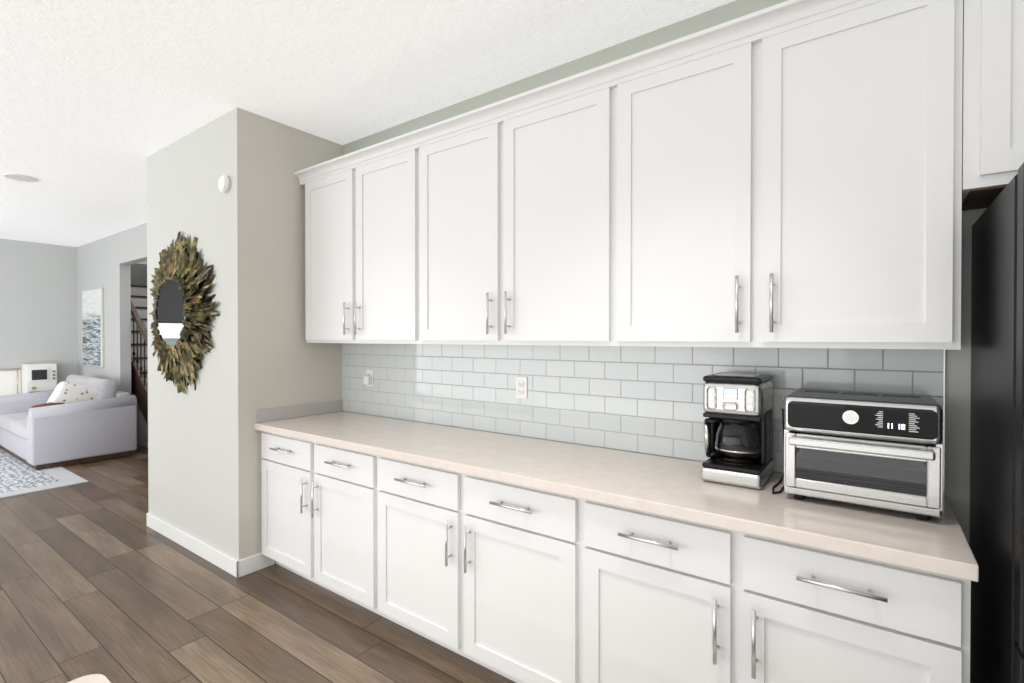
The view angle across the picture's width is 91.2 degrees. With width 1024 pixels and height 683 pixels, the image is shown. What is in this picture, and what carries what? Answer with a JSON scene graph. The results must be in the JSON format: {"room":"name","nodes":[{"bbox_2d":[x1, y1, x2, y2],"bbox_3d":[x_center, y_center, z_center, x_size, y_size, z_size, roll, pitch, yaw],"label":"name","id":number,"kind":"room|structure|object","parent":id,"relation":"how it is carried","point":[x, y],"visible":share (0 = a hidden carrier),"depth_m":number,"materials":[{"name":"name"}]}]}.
{"room":"kitchen","nodes":[
{"label":"kitchen","id":0,"kind":"room"},
{"bbox_2d":[0,238,75,384],"bbox_3d":[-8.426,-0.009,5.265,0.120,2.820,6.220,0,1,36],"label":"wall","id":1,"kind":"structure","parent":0,"point":[43,286],"depth_m":7.29,"materials":[{"name":"grey paint"}]},
{"bbox_2d":[76,223,146,394],"bbox_3d":[-4.414,-0.015,6.124,5.307,2.820,0.120,0,1,36],"label":"wall","id":2,"kind":"structure","parent":0,"point":[105,262],"depth_m":6.71,"materials":[{"name":"grey paint"}]},
{"bbox_2d":[82,288,103,367],"bbox_3d":[-5.986,-0.193,7.164,0.840,1.100,0.034,0,1,36],"label":"framed art","id":3,"kind":"object","parent":2,"relation":"attached to","point":[93,326],"visible":1,"depth_m":7.09,"materials":[{"name":"white"}]},
{"bbox_2d":[131,263,146,285],"bbox_3d":[-7.278,-0.037,8.977,0.120,2.820,1.380,0,1,36],"label":"wall","id":4,"kind":"structure","parent":0,"point":[138,274],"depth_m":9.33,"materials":[{"name":"grey paint"}]},
{"bbox_2d":[147,107,341,559],"bbox_3d":[-1.968,0.003,3.774,1.414,2.820,0.854,0,1,36],"label":"wall","id":5,"kind":"structure","parent":0,"point":[247,229],"depth_m":3.22,"materials":[{"name":"grey paint"}]},
{"bbox_2d":[149,231,218,393],"bbox_3d":[-2.270,-0.201,3.420,1.059,1.123,0.103,0,1,36],"label":"sunburst mirror","id":6,"kind":"object","parent":5,"relation":"attached to","point":[181,312],"visible":1,"depth_m":3.34,"materials":[{"name":"gold metal"}]},
{"bbox_2d":[147,513,242,577],"bbox_3d":[-2.222,1.365,3.435,1.441,0.100,0.017,0,1,36],"label":"baseboard","id":7,"kind":"structure","parent":5,"relation":"attached to","point":[228,563],"depth_m":3.32,"materials":[{"name":"white wood"}]},
{"bbox_2d":[218,175,230,192],"bbox_3d":[-1.760,-0.963,3.067,0.100,0.100,0.032,0,1,36],"label":"sensor","id":8,"kind":"object","parent":5,"relation":"attached to","point":[224,183],"visible":1,"depth_m":3.05,"materials":[{"name":"white plastic"}]},
{"bbox_2d":[0,444,515,682],"bbox_3d":[-3.549,1.452,2.531,13.740,0.060,7.740,0,1,36],"label":"floor","id":9,"kind":"structure","parent":0,"point":[98,575],"depth_m":2.61,"materials":[{"name":"brown wood"}]},
{"bbox_2d":[0,363,56,395],"bbox_3d":[-7.005,0.855,6.786,0.363,1.070,1.240,0,1,36],"label":"toy","id":10,"kind":"object","parent":9,"relation":"on","point":[33,377],"visible":0.48,"depth_m":7.05,"materials":[{"name":"white"}]},
{"bbox_2d":[0,449,87,497],"bbox_3d":[-6.259,1.402,4.594,2.790,0.008,3.060,0,1,36],"label":"rug","id":11,"kind":"object","parent":9,"relation":"on","point":[18,477],"visible":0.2,"depth_m":5.11,"materials":[{"name":"white fabric"}]},
{"bbox_2d":[0,375,136,469],"bbox_3d":[-5.671,0.920,6.338,2.034,0.928,0.950,0,1,36],"label":"sofa","id":12,"kind":"object","parent":9,"relation":"on","point":[74,419],"visible":1,"depth_m":5.82,"materials":[{"name":"white fabric"}]},
{"bbox_2d":[131,285,147,446],"bbox_3d":[-5.368,-0.017,7.676,4.402,2.800,1.247,0,1,36],"label":"staircase","id":13,"kind":"structure","parent":9,"relation":"on","point":[139,361],"depth_m":6.77,"materials":[{"name":"brown"}]},
{"bbox_2d":[261,431,384,616],"bbox_3d":[-0.916,0.981,3.016,1.184,0.874,0.594,0,1,36],"label":"base cabinet","id":14,"kind":"object","parent":9,"relation":"on","point":[323,505],"depth_m":2.72,"materials":[{"name":"white wood"}]},
{"bbox_2d":[385,457,600,682],"bbox_3d":[-0.040,0.986,2.381,1.281,0.874,0.594,0,1,36],"label":"base cabinet","id":15,"kind":"object","parent":9,"relation":"on","point":[517,583],"depth_m":2.03,"materials":[{"name":"white wood"}]},
{"bbox_2d":[254,411,978,581],"bbox_3d":[-0.071,0.528,2.380,3.296,0.039,0.629,0,1,36],"label":"countertop","id":16,"kind":"structure","parent":15,"relation":"on","point":[677,488],"depth_m":1.78,"materials":[{"name":"stone"}]},
{"bbox_2d":[702,372,772,488],"bbox_3d":[0.848,0.318,1.886,0.203,0.388,0.269,0,1,36],"label":"coffee maker","id":17,"kind":"object","parent":16,"relation":"on","point":[738,430],"visible":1,"depth_m":1.80,"materials":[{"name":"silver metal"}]},
{"bbox_2d":[772,409,783,493],"bbox_3d":[0.974,0.386,1.808,0.044,0.252,0.317,0,1,36],"label":"power cord","id":18,"kind":"object","parent":16,"relation":"on","point":[775,485],"visible":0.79,"depth_m":1.84,"materials":[{"name":"black rubber"}]},
{"bbox_2d":[784,389,942,520],"bbox_3d":[1.128,0.345,1.633,0.393,0.336,0.372,0,1,36],"label":"toaster oven","id":19,"kind":"object","parent":16,"relation":"on","point":[880,450],"visible":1,"depth_m":1.50,"materials":[{"name":"silver metal"}]},
{"bbox_2d":[601,503,970,682],"bbox_3d":[0.811,0.991,1.764,1.123,0.874,0.594,0,1,36],"label":"base cabinet","id":20,"kind":"object","parent":9,"relation":"on","point":[683,601],"depth_m":1.46,"materials":[{"name":"white wood"}]},
{"bbox_2d":[970,163,1023,682],"bbox_3d":[1.622,0.520,1.045,0.910,1.827,0.756,0,1,36],"label":"fridge","id":21,"kind":"object","parent":9,"relation":"on","point":[997,484],"visible":1,"depth_m":1.25,"materials":[{"name":"black metal"}]},
{"bbox_3d":[-0.020,1.007,-0.395,2.356,0.874,1.110,0,1,36],"label":"kitchen island","id":22,"kind":"object","parent":9,"relation":"on","visible":0},
{"bbox_2d":[67,674,110,682],"bbox_3d":[-0.020,0.549,-0.398,2.436,0.039,1.190,0,1,36],"label":"island countertop","id":23,"kind":"structure","parent":22,"relation":"on","point":[96,678],"depth_m":0.77,"materials":[{"name":"stone"}]},
{"bbox_2d":[0,0,735,263],"bbox_3d":[-3.549,-1.438,2.509,13.740,0.080,7.740,0,1,36],"label":"ceiling","id":24,"kind":"structure","parent":0,"point":[101,101],"depth_m":2.58,"materials":[{"name":"white paint"}]},
{"bbox_2d":[4,173,38,181],"bbox_3d":[-4.224,-1.418,4.321,0.216,0.028,0.216,0,1,36],"label":"recessed light","id":25,"kind":"object","parent":24,"relation":"in","point":[20,177],"visible":0.65,"depth_m":4.29,"materials":[{"name":"white"}]},
{"bbox_2d":[342,0,986,545],"bbox_3d":[1.041,0.016,2.045,5.490,2.820,0.121,0,1,36],"label":"wall","id":26,"kind":"structure","parent":0,"point":[958,422],"depth_m":2.05,"materials":[{"name":"grey paint"}]},
{"bbox_2d":[298,128,425,343],"bbox_3d":[-0.820,-0.549,3.108,1.150,1.118,0.314,0,1,36],"label":"upper cabinet","id":27,"kind":"object","parent":26,"relation":"attached to","point":[365,211],"depth_m":2.93,"materials":[{"name":"white wood"}]},
{"bbox_2d":[426,56,633,345],"bbox_3d":[0.042,-0.544,2.483,1.281,1.118,0.314,0,1,36],"label":"upper cabinet","id":28,"kind":"object","parent":26,"relation":"attached to","point":[530,196],"depth_m":2.24,"materials":[{"name":"white wood"}]},
{"bbox_2d":[256,343,944,494],"bbox_3d":[-0.069,0.262,2.390,3.290,0.491,0.628,0,1,36],"label":"tile backsplash","id":29,"kind":"structure","parent":26,"relation":"attached to","point":[644,399],"depth_m":2.43,"materials":[{"name":"grey tile"}]},
{"bbox_2d":[364,369,372,386],"bbox_3d":[-0.977,0.249,3.400,0.072,0.116,0.041,0,1,36],"label":"electrical outlet","id":30,"kind":"object","parent":29,"relation":"attached to","point":[368,379],"visible":1,"depth_m":3.39,"materials":[{"name":"white plastic"}]},
{"bbox_2d":[516,377,526,398],"bbox_3d":[0.050,0.247,2.675,0.072,0.116,0.010,0,1,36],"label":"electrical outlet","id":31,"kind":"object","parent":29,"relation":"attached to","point":[521,387],"visible":1,"depth_m":2.67,"materials":[{"name":"white plastic"}]},
{"bbox_2d":[773,389,793,418],"bbox_3d":[1.052,0.243,1.948,0.072,0.116,0.010,0,1,36],"label":"electrical outlet","id":32,"kind":"object","parent":29,"relation":"attached to","point":[780,396],"visible":0.69,"depth_m":1.95,"materials":[{"name":"white plastic"}]},
{"bbox_2d":[634,0,962,349],"bbox_3d":[0.896,-0.540,1.864,1.131,1.118,0.314,0,1,36],"label":"upper cabinet","id":33,"kind":"object","parent":26,"relation":"attached to","point":[787,174],"depth_m":1.63,"materials":[{"name":"white wood"}]},
{"bbox_2d":[962,0,1023,210],"bbox_3d":[1.650,0.170,1.055,1.040,2.526,0.748,0,1,36],"label":"upper cabinet","id":34,"kind":"object","parent":26,"relation":"attached to","point":[993,106],"visible":0.75,"depth_m":1.37,"materials":[{"name":"white wood"}]}
]}

